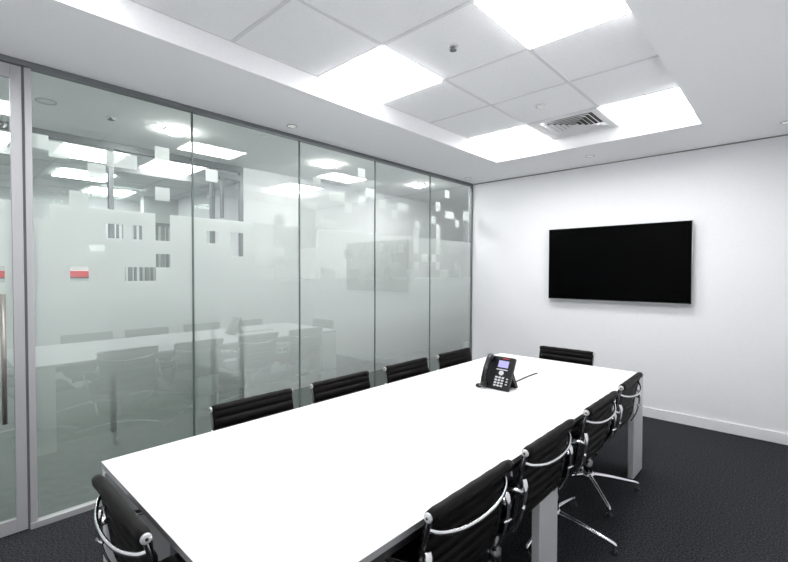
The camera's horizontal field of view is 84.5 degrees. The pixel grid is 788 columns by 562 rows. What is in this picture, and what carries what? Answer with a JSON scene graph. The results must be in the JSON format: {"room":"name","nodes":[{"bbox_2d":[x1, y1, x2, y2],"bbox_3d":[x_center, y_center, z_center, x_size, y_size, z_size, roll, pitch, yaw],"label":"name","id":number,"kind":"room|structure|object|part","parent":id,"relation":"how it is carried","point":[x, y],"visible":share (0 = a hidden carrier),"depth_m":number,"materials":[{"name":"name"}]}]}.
{"room":"conference room","nodes":[
{"label":"conference room","id":0,"kind":"room"},
{"bbox_2d":[30,499,102,529],"bbox_3d":[-0.539,1.395,4.242,0.050,0.036,4.665,1,2,43],"label":"trim","id":1,"kind":"structure","parent":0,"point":[90,505],"depth_m":2.63,"materials":[{"name":"grey metal"}]},
{"bbox_2d":[0,187,140,282],"bbox_3d":[-4.848,-0.111,7.493,0.100,2.900,9.600,1,2,43],"label":"wall","id":2,"kind":"structure","parent":0,"point":[41,199],"depth_m":7.08,"materials":[{"name":"paint"}]},
{"bbox_2d":[0,271,88,278],"bbox_3d":[-5.615,-0.096,6.569,0.028,0.115,1.900,1,2,43],"label":"wall panel","id":3,"kind":"object","parent":2,"relation":"attached to","point":[73,274],"visible":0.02,"depth_m":7.04,"materials":[{"name":"red"}]},
{"bbox_2d":[32,133,192,388],"bbox_3d":[-1.794,0.087,2.863,0.006,2.632,0.905,1,2,43],"label":"window","id":4,"kind":"structure","parent":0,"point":[108,325],"depth_m":2.80,"materials":[{"name":"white glass"}]},
{"bbox_2d":[0,130,237,201],"bbox_3d":[-3.390,-1.406,6.117,3.870,0.050,9.600,1,2,43],"label":"ceiling","id":5,"kind":"structure","parent":0,"point":[37,153],"depth_m":5.70,"materials":[{"name":"tile"}]},
{"bbox_2d":[51,167,116,181],"bbox_3d":[-3.996,-1.366,5.589,0.583,0.024,0.583,1,2,43],"label":"recessed light","id":6,"kind":"object","parent":5,"relation":"in","point":[62,171],"visible":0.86,"depth_m":5.50,"materials":[{"name":"white"}]},
{"bbox_3d":[-3.996,-1.371,5.589,0.583,0.013,0.583,1,2,43],"label":"frame","id":7,"kind":"part","parent":6,"relation":"part of","materials":[{"name":"white"}]},
{"bbox_2d":[62,142,129,162],"bbox_3d":[-3.216,-1.344,4.593,0.583,0.024,0.583,1,2,43],"label":"recessed light","id":8,"kind":"object","parent":5,"relation":"in","point":[81,152],"visible":0.41,"depth_m":4.52,"materials":[{"name":"white"}]},
{"bbox_3d":[-3.216,-1.350,4.593,0.583,0.013,0.583,1,2,43],"label":"frame","id":9,"kind":"part","parent":8,"relation":"part of","materials":[{"name":"white"}]},
{"bbox_2d":[83,186,135,196],"bbox_3d":[-4.429,-1.390,6.740,0.583,0.024,0.583,1,2,43],"label":"recessed light","id":10,"kind":"object","parent":5,"relation":"in","point":[93,189],"visible":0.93,"depth_m":6.67,"materials":[{"name":"white plastic"}]},
{"bbox_2d":[140,196,178,280],"bbox_3d":[-3.996,-0.033,7.421,0.150,2.750,0.550,1,2,43],"label":"wall","id":11,"kind":"structure","parent":0,"point":[162,210],"depth_m":7.33,"materials":[{"name":"grey"}]},
{"bbox_2d":[178,183,238,376],"bbox_3d":[-2.829,-0.018,6.768,3.850,2.750,0.080,1,2,43],"label":"wall partition","id":12,"kind":"structure","parent":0,"point":[201,201],"depth_m":6.48,"materials":[{"name":"paint"}]},
{"bbox_2d":[0,71,468,208],"bbox_3d":[-1.427,-1.315,4.299,1.363,0.050,9.600,1,2,43],"label":"ceiling","id":13,"kind":"structure","parent":0,"point":[80,110],"depth_m":3.96,"materials":[{"name":"paint"}]},
{"bbox_2d":[35,98,56,104],"bbox_3d":[-2.450,-1.263,3.052,0.126,0.006,0.126,1,2,43],"label":"ceiling speaker","id":14,"kind":"object","parent":13,"relation":"attached to","point":[40,100],"visible":1,"depth_m":3.05,"materials":[{"name":"grey"}]},
{"bbox_2d":[37,99,54,103],"bbox_3d":[-2.450,-1.264,3.052,0.104,0.003,0.104,1,2,43],"label":"grille","id":15,"kind":"object","parent":14,"relation":"attached to","point":[43,101],"depth_m":3.05,"materials":[{"name":"white metal"}]},
{"bbox_2d":[106,115,115,120],"bbox_3d":[-2.192,-1.259,3.359,0.070,0.026,0.070,1,2,43],"label":"sprinkler","id":16,"kind":"object","parent":13,"relation":"attached to","point":[111,118],"visible":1,"depth_m":3.35,"materials":[{"name":"white metal"}]},
{"bbox_2d":[163,127,188,135],"bbox_3d":[-1.851,-1.263,3.684,0.196,0.030,0.196,1,2,43],"label":"recessed light","id":17,"kind":"object","parent":13,"relation":"in","point":[175,131],"visible":1,"depth_m":3.64,"materials":[{"name":"grey"}]},
{"bbox_2d":[319,162,335,167],"bbox_3d":[-0.741,-1.284,4.822,0.196,0.030,0.196,1,2,43],"label":"recessed light","id":18,"kind":"object","parent":13,"relation":"in","point":[322,164],"visible":1,"depth_m":4.77,"materials":[{"name":"grey"}]},
{"bbox_2d":[412,184,420,187],"bbox_3d":[0.342,-1.306,5.960,0.196,0.030,0.196,1,2,43],"label":"recessed light","id":19,"kind":"object","parent":13,"relation":"in","point":[414,185],"visible":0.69,"depth_m":5.92,"materials":[{"name":"grey"}]},
{"bbox_2d":[194,169,298,364],"bbox_3d":[-1.164,0.074,3.542,0.006,2.632,0.923,1,2,43],"label":"window","id":20,"kind":"structure","parent":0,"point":[247,305],"depth_m":3.51,"materials":[{"name":"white glass"}]},
{"bbox_2d":[300,168,373,347],"bbox_3d":[-0.524,0.061,4.232,0.006,2.632,0.936,1,2,43],"label":"window","id":21,"kind":"structure","parent":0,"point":[337,267],"depth_m":4.18,"materials":[{"name":"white glass"}]},
{"bbox_2d":[243,167,463,397],"bbox_3d":[-0.228,-0.011,6.683,0.080,2.750,4.510,1,2,43],"label":"wall","id":22,"kind":"structure","parent":0,"point":[265,194],"depth_m":6.06,"materials":[{"name":"glass"}]},
{"bbox_2d":[0,141,227,198],"bbox_3d":[-4.754,-1.350,4.647,3.870,0.006,5.612,1,2,43],"label":"trim","id":23,"kind":"structure","parent":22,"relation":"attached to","point":[139,157],"depth_m":5.79,"materials":[{"name":"silver metal"}]},
{"bbox_2d":[0,121,242,172],"bbox_3d":[-3.482,-1.265,3.130,0.060,0.110,5.090,1,2,43],"label":"trim","id":24,"kind":"structure","parent":22,"relation":"attached to","point":[4,126],"depth_m":4.07,"materials":[{"name":"grey metal"}]},
{"bbox_2d":[220,178,223,217],"bbox_3d":[-1.917,-0.922,4.827,0.040,0.440,0.027,1,2,43],"label":"trim","id":25,"kind":"structure","parent":22,"relation":"attached to","point":[221,179],"depth_m":4.81,"materials":[{"name":"grey metal"}]},
{"bbox_2d":[218,172,239,180],"bbox_3d":[-1.876,-1.173,4.865,0.050,0.060,0.295,1,2,43],"label":"trim","id":26,"kind":"structure","parent":22,"relation":"attached to","point":[226,176],"depth_m":4.86,"materials":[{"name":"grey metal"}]},
{"bbox_2d":[238,172,243,398],"bbox_3d":[-1.766,0.075,5.011,0.050,2.640,0.035,1,2,43],"label":"trim","id":27,"kind":"structure","parent":22,"relation":"attached to","point":[240,183],"depth_m":4.99,"materials":[{"name":"grey metal"}]},
{"bbox_2d":[0,0,787,183],"bbox_3d":[0.348,-1.251,2.509,3.677,0.001,6.187,1,2,43],"label":"ceiling","id":28,"kind":"structure","parent":0,"point":[728,59],"depth_m":2.71,"materials":[{"name":"paint"}]},
{"bbox_2d":[287,124,296,127],"bbox_3d":[-0.839,-1.271,3.563,0.086,0.006,0.086,1,2,43],"label":"recessed light","id":29,"kind":"object","parent":28,"relation":"in","point":[288,125],"visible":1,"depth_m":3.56,"materials":[{"name":"grey"}]},
{"bbox_2d":[56,0,701,162],"bbox_3d":[0.320,-1.296,2.505,1.864,0.090,4.384,1,2,43],"label":"trim","id":30,"kind":"structure","parent":28,"relation":"attached to","point":[127,13],"depth_m":2.89,"materials":[{"name":"paint"}]},
{"bbox_2d":[0,357,787,561],"bbox_3d":[-1.561,1.446,4.475,9.070,0.080,9.600,1,2,43],"label":"floor","id":31,"kind":"structure","parent":0,"point":[704,495],"depth_m":3.13,"materials":[{"name":"carpet"}]},
{"bbox_2d":[107,148,116,431],"bbox_3d":[-2.645,0.093,4.063,0.050,2.640,0.040,1,2,43],"label":"trim","id":32,"kind":"structure","parent":31,"relation":"on","point":[110,169],"depth_m":4.04,"materials":[{"name":"grey metal"}]},
{"bbox_2d":[91,474,185,561],"bbox_3d":[-0.653,1.059,1.496,0.609,0.816,0.579,-1,2,-40],"label":"office chair","id":33,"kind":"object","parent":31,"relation":"on","point":[131,540],"visible":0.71,"depth_m":1.31,"materials":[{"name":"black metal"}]},
{"bbox_3d":[-0.821,0.871,1.657,0.020,0.398,0.539,1,2,43],"label":"rail","id":34,"kind":"part","parent":33,"relation":"part of","materials":[{"name":"grey metal"}]},
{"bbox_3d":[-0.888,0.919,1.609,0.047,0.226,0.354,1,2,43],"label":"armrest","id":35,"kind":"part","parent":33,"relation":"part of","materials":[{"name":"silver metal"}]},
{"bbox_3d":[-0.792,0.853,1.346,0.472,0.358,0.112,1,2,43],"label":"backrest","id":36,"kind":"part","parent":33,"relation":"part of","materials":[{"name":"black leather"}]},
{"bbox_3d":[-0.481,0.878,1.341,0.020,0.398,0.539,1,2,43],"label":"rail","id":37,"kind":"part","parent":33,"relation":"part of","materials":[{"name":"grey metal"}]},
{"bbox_3d":[-0.611,1.036,1.546,0.464,0.054,0.430,1,2,43],"label":"seat","id":38,"kind":"part","parent":33,"relation":"part of","materials":[{"name":"black leather"}]},
{"bbox_2d":[114,223,169,280],"bbox_3d":[-3.670,0.233,6.653,0.080,2.250,1.260,1,2,43],"label":"slatted screen","id":39,"kind":"object","parent":31,"relation":"on","point":[162,226],"visible":0.06,"depth_m":6.56,"materials":[{"name":"grey"}]},
{"bbox_3d":[-3.668,-0.866,6.631,0.060,0.050,1.260,1,2,43],"label":"rail","id":40,"kind":"part","parent":39,"relation":"part of","materials":[{"name":"grey"}]},
{"bbox_2d":[209,167,215,405],"bbox_3d":[-1.992,0.080,4.767,0.050,2.640,0.040,1,2,43],"label":"trim","id":41,"kind":"structure","parent":31,"relation":"on","point":[211,184],"depth_m":4.75,"materials":[{"name":"grey metal"}]},
{"bbox_2d":[209,388,293,431],"bbox_3d":[-0.581,1.044,2.216,0.615,0.816,0.624,-1,1,-37],"label":"office chair","id":42,"kind":"object","parent":31,"relation":"on","point":[223,415],"visible":0.21,"depth_m":2.34,"materials":[{"name":"black leather"}]},
{"bbox_3d":[-0.736,0.864,2.039,0.539,0.398,0.020,1,2,43],"label":"rail","id":43,"kind":"part","parent":42,"relation":"part of","materials":[{"name":"grey metal"}]},
{"bbox_2d":[310,371,370,403],"bbox_3d":[-0.158,1.036,2.676,0.599,0.816,0.585,1,2,43],"label":"office chair","id":44,"kind":"object","parent":31,"relation":"on","point":[328,389],"visible":0.16,"depth_m":2.80,"materials":[{"name":"black leather"}]},
{"bbox_2d":[102,353,643,561],"bbox_3d":[0.359,1.079,2.530,1.205,0.732,3.231,1,2,43],"label":"conference table","id":45,"kind":"object","parent":31,"relation":"on","point":[354,477],"visible":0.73,"depth_m":1.75,"materials":[{"name":"white laminate"}]},
{"bbox_3d":[-1.082,1.104,1.832,0.038,0.706,0.244,1,2,43],"label":"leg","id":46,"kind":"part","parent":45,"relation":"part of","materials":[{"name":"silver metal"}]},
{"bbox_2d":[476,353,537,391],"bbox_3d":[0.844,0.596,3.047,0.237,0.224,0.669,1,2,45],"label":"desk phone","id":47,"kind":"object","parent":45,"relation":"on","point":[498,371],"visible":1,"depth_m":2.85,"materials":[{"name":"black plastic"}]},
{"bbox_3d":[0.910,0.689,3.088,0.017,0.038,0.520,1,2,41],"label":"line cord","id":48,"kind":"part","parent":47,"relation":"part of","materials":[{"name":"black plastic"}]},
{"bbox_3d":[0.719,1.102,2.064,0.038,0.706,0.206,1,2,43],"label":"leg","id":49,"kind":"part","parent":45,"relation":"part of","materials":[{"name":"silver metal"}]},
{"bbox_3d":[1.799,1.080,3.229,0.038,0.706,0.244,1,2,43],"label":"leg","id":50,"kind":"part","parent":45,"relation":"part of","materials":[{"name":"silver metal"}]},
{"bbox_2d":[383,357,428,383],"bbox_3d":[0.286,1.026,3.152,0.642,0.816,0.652,-1,1,-32],"label":"office chair","id":51,"kind":"object","parent":31,"relation":"on","point":[408,369],"visible":0.13,"depth_m":3.27,"materials":[{"name":"black leather"}]},
{"bbox_2d":[382,459,513,561],"bbox_3d":[0.071,1.058,1.596,0.647,0.816,0.658,-1,1,-31],"label":"office chair","id":52,"kind":"object","parent":31,"relation":"on","point":[464,525],"visible":0.77,"depth_m":1.43,"materials":[{"name":"black leather"}]},
{"bbox_3d":[-0.041,0.926,1.360,0.354,0.226,0.047,1,2,43],"label":"armrest","id":53,"kind":"part","parent":52,"relation":"part of","materials":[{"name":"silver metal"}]},
{"bbox_3d":[0.025,1.035,1.640,0.430,0.054,0.464,1,2,43],"label":"seat","id":54,"kind":"part","parent":52,"relation":"part of","materials":[{"name":"black leather"}]},
{"bbox_3d":[-0.089,0.877,1.426,0.539,0.398,0.020,1,2,43],"label":"rail","id":55,"kind":"part","parent":52,"relation":"part of","materials":[{"name":"grey metal"}]},
{"bbox_3d":[0.221,0.853,1.454,0.112,0.358,0.472,1,2,43],"label":"backrest","id":56,"kind":"part","parent":52,"relation":"part of","materials":[{"name":"black leather"}]},
{"bbox_3d":[0.226,0.871,1.766,0.539,0.398,0.020,1,2,43],"label":"rail","id":57,"kind":"part","parent":52,"relation":"part of","materials":[{"name":"grey metal"}]},
{"bbox_2d":[436,347,471,369],"bbox_3d":[0.714,1.018,3.612,0.624,0.816,0.615,1,1,33],"label":"office chair","id":58,"kind":"object","parent":31,"relation":"on","point":[456,357],"visible":0.17,"depth_m":3.74,"materials":[{"name":"black leather"}]},
{"bbox_2d":[486,419,574,561],"bbox_3d":[0.492,1.050,2.033,0.582,0.816,0.544,1,2,43],"label":"office chair","id":59,"kind":"object","parent":31,"relation":"on","point":[541,467],"visible":0.6,"depth_m":1.85,"materials":[{"name":"black leather"}]},
{"bbox_3d":[0.436,1.027,2.084,0.430,0.054,0.464,1,2,43],"label":"seat","id":60,"kind":"part","parent":59,"relation":"part of","materials":[{"name":"black leather"}]},
{"bbox_3d":[0.322,0.869,1.870,0.539,0.398,0.020,1,2,43],"label":"rail","id":61,"kind":"part","parent":59,"relation":"part of","materials":[{"name":"grey metal"}]},
{"bbox_3d":[0.370,0.917,1.804,0.354,0.226,0.047,1,2,43],"label":"armrest","id":62,"kind":"part","parent":59,"relation":"part of","materials":[{"name":"silver metal"}]},
{"bbox_3d":[0.632,0.844,1.898,0.112,0.358,0.472,1,2,43],"label":"backrest","id":63,"kind":"part","parent":59,"relation":"part of","materials":[{"name":"black leather"}]},
{"bbox_3d":[0.708,0.911,2.168,0.354,0.226,0.047,1,2,43],"label":"armrest","id":64,"kind":"part","parent":59,"relation":"part of","materials":[{"name":"silver metal"}]},
{"bbox_3d":[0.638,0.863,2.210,0.539,0.398,0.020,1,2,43],"label":"rail","id":65,"kind":"part","parent":59,"relation":"part of","materials":[{"name":"grey metal"}]},
{"bbox_2d":[539,346,598,454],"bbox_3d":[1.371,1.017,3.718,0.639,0.816,0.629,-1,1,-34],"label":"office chair","id":66,"kind":"object","parent":31,"relation":"on","point":[575,356],"visible":0.17,"depth_m":3.87,"materials":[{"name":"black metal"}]},
{"bbox_3d":[1.510,0.806,3.864,0.472,0.358,0.112,1,2,43],"label":"backrest","id":67,"kind":"part","parent":66,"relation":"part of","materials":[{"name":"black leather"}]},
{"bbox_2d":[524,391,618,557],"bbox_3d":[0.935,1.040,2.526,0.666,0.816,0.676,-1,1,-27],"label":"office chair","id":68,"kind":"object","parent":31,"relation":"on","point":[594,427],"visible":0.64,"depth_m":2.34,"materials":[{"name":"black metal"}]},
{"bbox_3d":[0.805,1.374,2.400,0.029,0.083,0.319,1,2,43],"label":"leg","id":69,"kind":"part","parent":68,"relation":"part of","materials":[{"name":"silver metal"}]},
{"bbox_3d":[1.060,1.369,2.674,0.029,0.083,0.319,1,2,43],"label":"leg","id":70,"kind":"part","parent":68,"relation":"part of","materials":[{"name":"silver metal"}]},
{"bbox_3d":[0.889,1.018,2.570,0.430,0.054,0.464,1,2,43],"label":"seat","id":71,"kind":"part","parent":68,"relation":"part of","materials":[{"name":"black leather"}]},
{"bbox_3d":[0.776,0.860,2.356,0.539,0.398,0.020,1,2,43],"label":"rail","id":72,"kind":"part","parent":68,"relation":"part of","materials":[{"name":"grey metal"}]},
{"bbox_3d":[0.824,0.908,2.290,0.354,0.226,0.047,1,2,43],"label":"armrest","id":73,"kind":"part","parent":68,"relation":"part of","materials":[{"name":"silver metal"}]},
{"bbox_3d":[1.069,1.375,2.410,0.319,0.083,0.029,1,2,43],"label":"leg","id":74,"kind":"part","parent":68,"relation":"part of","materials":[{"name":"silver metal"}]},
{"bbox_3d":[1.086,0.835,2.384,0.112,0.358,0.472,1,2,43],"label":"backrest","id":75,"kind":"part","parent":68,"relation":"part of","materials":[{"name":"black leather"}]},
{"bbox_3d":[1.091,0.854,2.696,0.539,0.398,0.020,1,2,43],"label":"rail","id":76,"kind":"part","parent":68,"relation":"part of","materials":[{"name":"grey metal"}]},
{"bbox_2d":[569,372,642,516],"bbox_3d":[1.354,1.032,2.985,0.598,0.816,0.562,1,2,42],"label":"office chair","id":77,"kind":"object","parent":31,"relation":"on","point":[627,390],"visible":0.6,"depth_m":2.88,"materials":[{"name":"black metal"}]},
{"bbox_3d":[1.156,1.363,3.011,0.319,0.083,0.029,0,1,3],"label":"leg","id":78,"kind":"part","parent":77,"relation":"part of","materials":[{"name":"silver metal"}]},
{"bbox_3d":[1.299,1.009,3.034,0.430,0.054,0.464,1,2,42],"label":"seat","id":79,"kind":"part","parent":77,"relation":"part of","materials":[{"name":"black leather"}]},
{"bbox_3d":[1.190,0.851,2.818,0.539,0.398,0.020,1,2,42],"label":"rail","id":80,"kind":"part","parent":77,"relation":"part of","materials":[{"name":"grey metal"}]},
{"bbox_3d":[1.333,1.367,2.815,0.029,0.083,0.319,0,1,3],"label":"leg","id":81,"kind":"part","parent":77,"relation":"part of","materials":[{"name":"silver metal"}]},
{"bbox_3d":[1.530,1.364,2.993,0.319,0.083,0.029,0,1,3],"label":"leg","id":82,"kind":"part","parent":77,"relation":"part of","materials":[{"name":"silver metal"}]},
{"bbox_3d":[1.499,0.826,2.852,0.112,0.358,0.472,1,2,42],"label":"backrest","id":83,"kind":"part","parent":77,"relation":"part of","materials":[{"name":"black leather"}]},
{"bbox_3d":[1.498,0.845,3.164,0.539,0.398,0.020,1,2,42],"label":"rail","id":84,"kind":"part","parent":77,"relation":"part of","materials":[{"name":"grey metal"}]},
{"bbox_2d":[129,0,678,139],"bbox_3d":[0.352,-1.350,2.488,1.820,0.021,4.209,1,2,43],"label":"ceiling","id":85,"kind":"structure","parent":0,"point":[493,82],"depth_m":2.55,"materials":[{"name":"tile"}]},
{"bbox_2d":[320,47,441,103],"bbox_3d":[-0.083,-1.349,2.892,0.583,0.024,0.583,1,2,43],"label":"recessed light","id":86,"kind":"object","parent":85,"relation":"in","point":[381,76],"visible":0.96,"depth_m":2.85,"materials":[{"name":"white plastic"}]},
{"bbox_3d":[-0.083,-1.355,2.892,0.583,0.013,0.583,1,2,43],"label":"frame","id":87,"kind":"part","parent":86,"relation":"part of","materials":[{"name":"white metal"}]},
{"bbox_2d":[448,43,457,51],"bbox_3d":[0.337,-1.328,2.472,0.060,0.029,0.060,1,2,43],"label":"sprinkler","id":88,"kind":"object","parent":85,"relation":"attached to","point":[452,46],"visible":1,"depth_m":2.46,"materials":[{"name":"white metal"}]},
{"bbox_2d":[470,125,551,151],"bbox_3d":[1.137,-1.374,4.207,0.583,0.024,0.583,1,2,43],"label":"recessed light","id":89,"kind":"object","parent":85,"relation":"in","point":[522,136],"visible":0.91,"depth_m":4.17,"materials":[{"name":"white plastic"}]},
{"bbox_3d":[1.137,-1.379,4.207,0.583,0.013,0.583,1,2,43],"label":"frame","id":90,"kind":"part","parent":89,"relation":"part of","materials":[{"name":"white metal"}]},
{"bbox_2d":[536,104,544,109],"bbox_3d":[1.137,-1.345,3.367,0.070,0.028,0.070,1,2,43],"label":"smoke detector","id":91,"kind":"object","parent":85,"relation":"attached to","point":[541,106],"visible":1,"depth_m":3.35,"materials":[{"name":"white plastic"}]},
{"bbox_2d":[474,0,630,48],"bbox_3d":[0.792,-1.331,2.081,0.583,0.024,0.583,1,2,43],"label":"recessed light","id":92,"kind":"object","parent":85,"relation":"in","point":[534,23],"visible":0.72,"depth_m":2.15,"materials":[{"name":"white plastic"}]},
{"bbox_2d":[528,108,618,139],"bbox_3d":[1.574,-1.391,3.801,0.583,0.059,0.583,1,2,43],"label":"ceiling vent","id":93,"kind":"object","parent":85,"relation":"in","point":[578,123],"visible":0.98,"depth_m":3.82,"materials":[{"name":"white metal"}]},
{"bbox_2d":[599,88,693,126],"bbox_3d":[2.011,-1.356,3.396,0.583,0.024,0.583,1,2,43],"label":"recessed light","id":94,"kind":"object","parent":85,"relation":"in","point":[672,102],"visible":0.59,"depth_m":3.38,"materials":[{"name":"white plastic"}]},
{"bbox_3d":[2.011,-1.361,3.396,0.583,0.013,0.583,1,2,43],"label":"frame","id":95,"kind":"part","parent":94,"relation":"part of","materials":[{"name":"white metal"}]},
{"bbox_2d":[429,176,430,371],"bbox_3d":[0.434,0.042,5.267,0.012,2.632,0.012,1,2,43],"label":"trim","id":96,"kind":"structure","parent":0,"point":[429,176],"depth_m":5.25,"materials":[{"name":"grey metal"}]},
{"bbox_2d":[463,209,468,347],"bbox_3d":[0.398,-0.138,9.244,5.413,2.900,0.100,1,2,43],"label":"wall","id":97,"kind":"structure","parent":0,"point":[466,224],"depth_m":8.28,"materials":[{"name":"paint"}]},
{"bbox_2d":[468,235,468,346],"bbox_3d":[1.687,-0.008,6.678,0.029,2.750,1.913,1,2,43],"label":"wall","id":98,"kind":"structure","parent":0,"point":[468,235],"depth_m":6.00,"materials":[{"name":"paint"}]},
{"bbox_2d":[0,54,472,186],"bbox_3d":[-0.973,-1.261,3.714,0.060,0.031,5.957,1,2,43],"label":"trim","id":99,"kind":"structure","parent":98,"relation":"attached to","point":[34,67],"depth_m":3.15,"materials":[{"name":"grey metal"}]},
{"bbox_2d":[430,190,470,328],"bbox_3d":[0.743,0.035,5.599,0.006,2.632,0.896,1,2,43],"label":"window","id":100,"kind":"structure","parent":98,"relation":"in","point":[450,261],"depth_m":5.57,"materials":[{"name":"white glass"}]},
{"bbox_2d":[541,122,606,134],"bbox_3d":[0.349,-1.556,2.502,3.677,0.050,6.187,1,2,43],"label":"ceiling","id":101,"kind":"structure","parent":0,"point":[602,123],"depth_m":4.33,"materials":[{"name":"paint"}]},
{"bbox_2d":[472,136,787,432],"bbox_3d":[2.433,0.057,4.751,3.627,2.700,0.100,1,2,43],"label":"wall","id":102,"kind":"structure","parent":0,"point":[723,355],"depth_m":4.35,"materials":[{"name":"paint"}]},
{"bbox_2d":[21,66,37,528],"bbox_3d":[-2.117,0.093,2.524,0.040,2.632,0.032,1,2,43],"label":"trim","id":103,"kind":"structure","parent":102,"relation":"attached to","point":[27,71],"depth_m":2.51,"materials":[{"name":"grey metal"}]},
{"bbox_2d":[191,112,194,435],"bbox_3d":[-1.483,0.080,3.200,0.012,2.632,0.012,1,2,43],"label":"trim","id":104,"kind":"structure","parent":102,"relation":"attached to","point":[192,188],"depth_m":3.19,"materials":[{"name":"grey metal"}]},
{"bbox_2d":[298,141,300,407],"bbox_3d":[-0.847,0.068,3.885,0.012,2.632,0.012,1,2,43],"label":"trim","id":105,"kind":"structure","parent":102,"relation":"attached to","point":[298,141],"depth_m":3.88,"materials":[{"name":"grey metal"}]},
{"bbox_2d":[374,161,375,386],"bbox_3d":[-0.203,0.054,4.580,0.012,2.632,0.012,1,2,43],"label":"trim","id":106,"kind":"structure","parent":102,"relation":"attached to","point":[374,161],"depth_m":4.57,"materials":[{"name":"grey metal"}]},
{"bbox_2d":[376,181,428,336],"bbox_3d":[0.116,0.048,4.923,0.006,2.632,0.924,1,2,43],"label":"window","id":107,"kind":"structure","parent":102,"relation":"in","point":[402,263],"depth_m":4.89,"materials":[{"name":"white glass"}]},
{"bbox_2d":[469,186,472,355],"bbox_3d":[1.051,0.031,5.943,0.038,2.699,0.029,1,2,43],"label":"trim","id":108,"kind":"structure","parent":102,"relation":"attached to","point":[471,187],"depth_m":5.92,"materials":[{"name":"grey metal"}]},
{"bbox_2d":[548,220,692,304],"bbox_3d":[2.375,-0.188,4.678,1.416,0.815,0.078,1,2,43],"label":"television","id":109,"kind":"object","parent":102,"relation":"attached to","point":[646,262],"visible":1,"depth_m":4.57,"materials":[{"name":"black"}]},
{"bbox_3d":[2.357,0.216,4.671,1.408,0.007,0.032,1,2,43],"label":"trim","id":110,"kind":"part","parent":109,"relation":"part of","materials":[{"name":"silver metal"}]},
{"bbox_3d":[2.878,-0.180,4.183,0.004,0.808,0.028,1,2,43],"label":"trim","id":111,"kind":"part","parent":109,"relation":"part of","materials":[{"name":"silver metal"}]},
{"bbox_2d":[475,134,787,184],"bbox_3d":[2.378,-1.287,4.706,3.487,0.011,0.004,1,2,43],"label":"trim","id":112,"kind":"structure","parent":102,"relation":"attached to","point":[785,134],"depth_m":4.45,"materials":[{"name":"grey"}]},
{"bbox_2d":[612,401,787,444],"bbox_3d":[2.361,1.357,4.764,3.482,0.100,0.015,1,2,43],"label":"baseboard","id":113,"kind":"structure","parent":102,"relation":"attached to","point":[731,428],"depth_m":4.10,"materials":[{"name":"white paint"}]},
{"bbox_3d":[-2.887,0.127,1.680,0.060,2.668,0.334,1,2,43],"label":"wall","id":114,"kind":"structure","parent":0,"visible":0},
{"bbox_2d":[0,61,27,537],"bbox_3d":[-2.431,0.117,2.135,0.094,2.658,0.942,1,2,43],"label":"door","id":115,"kind":"structure","parent":114,"relation":"in","point":[12,301],"depth_m":2.46,"materials":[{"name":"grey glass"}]},
{"bbox_3d":[-2.168,0.432,2.405,0.066,0.720,0.024,1,2,43],"label":"handle","id":116,"kind":"part","parent":115,"relation":"part of","materials":[{"name":"silver metal"}]}
]}

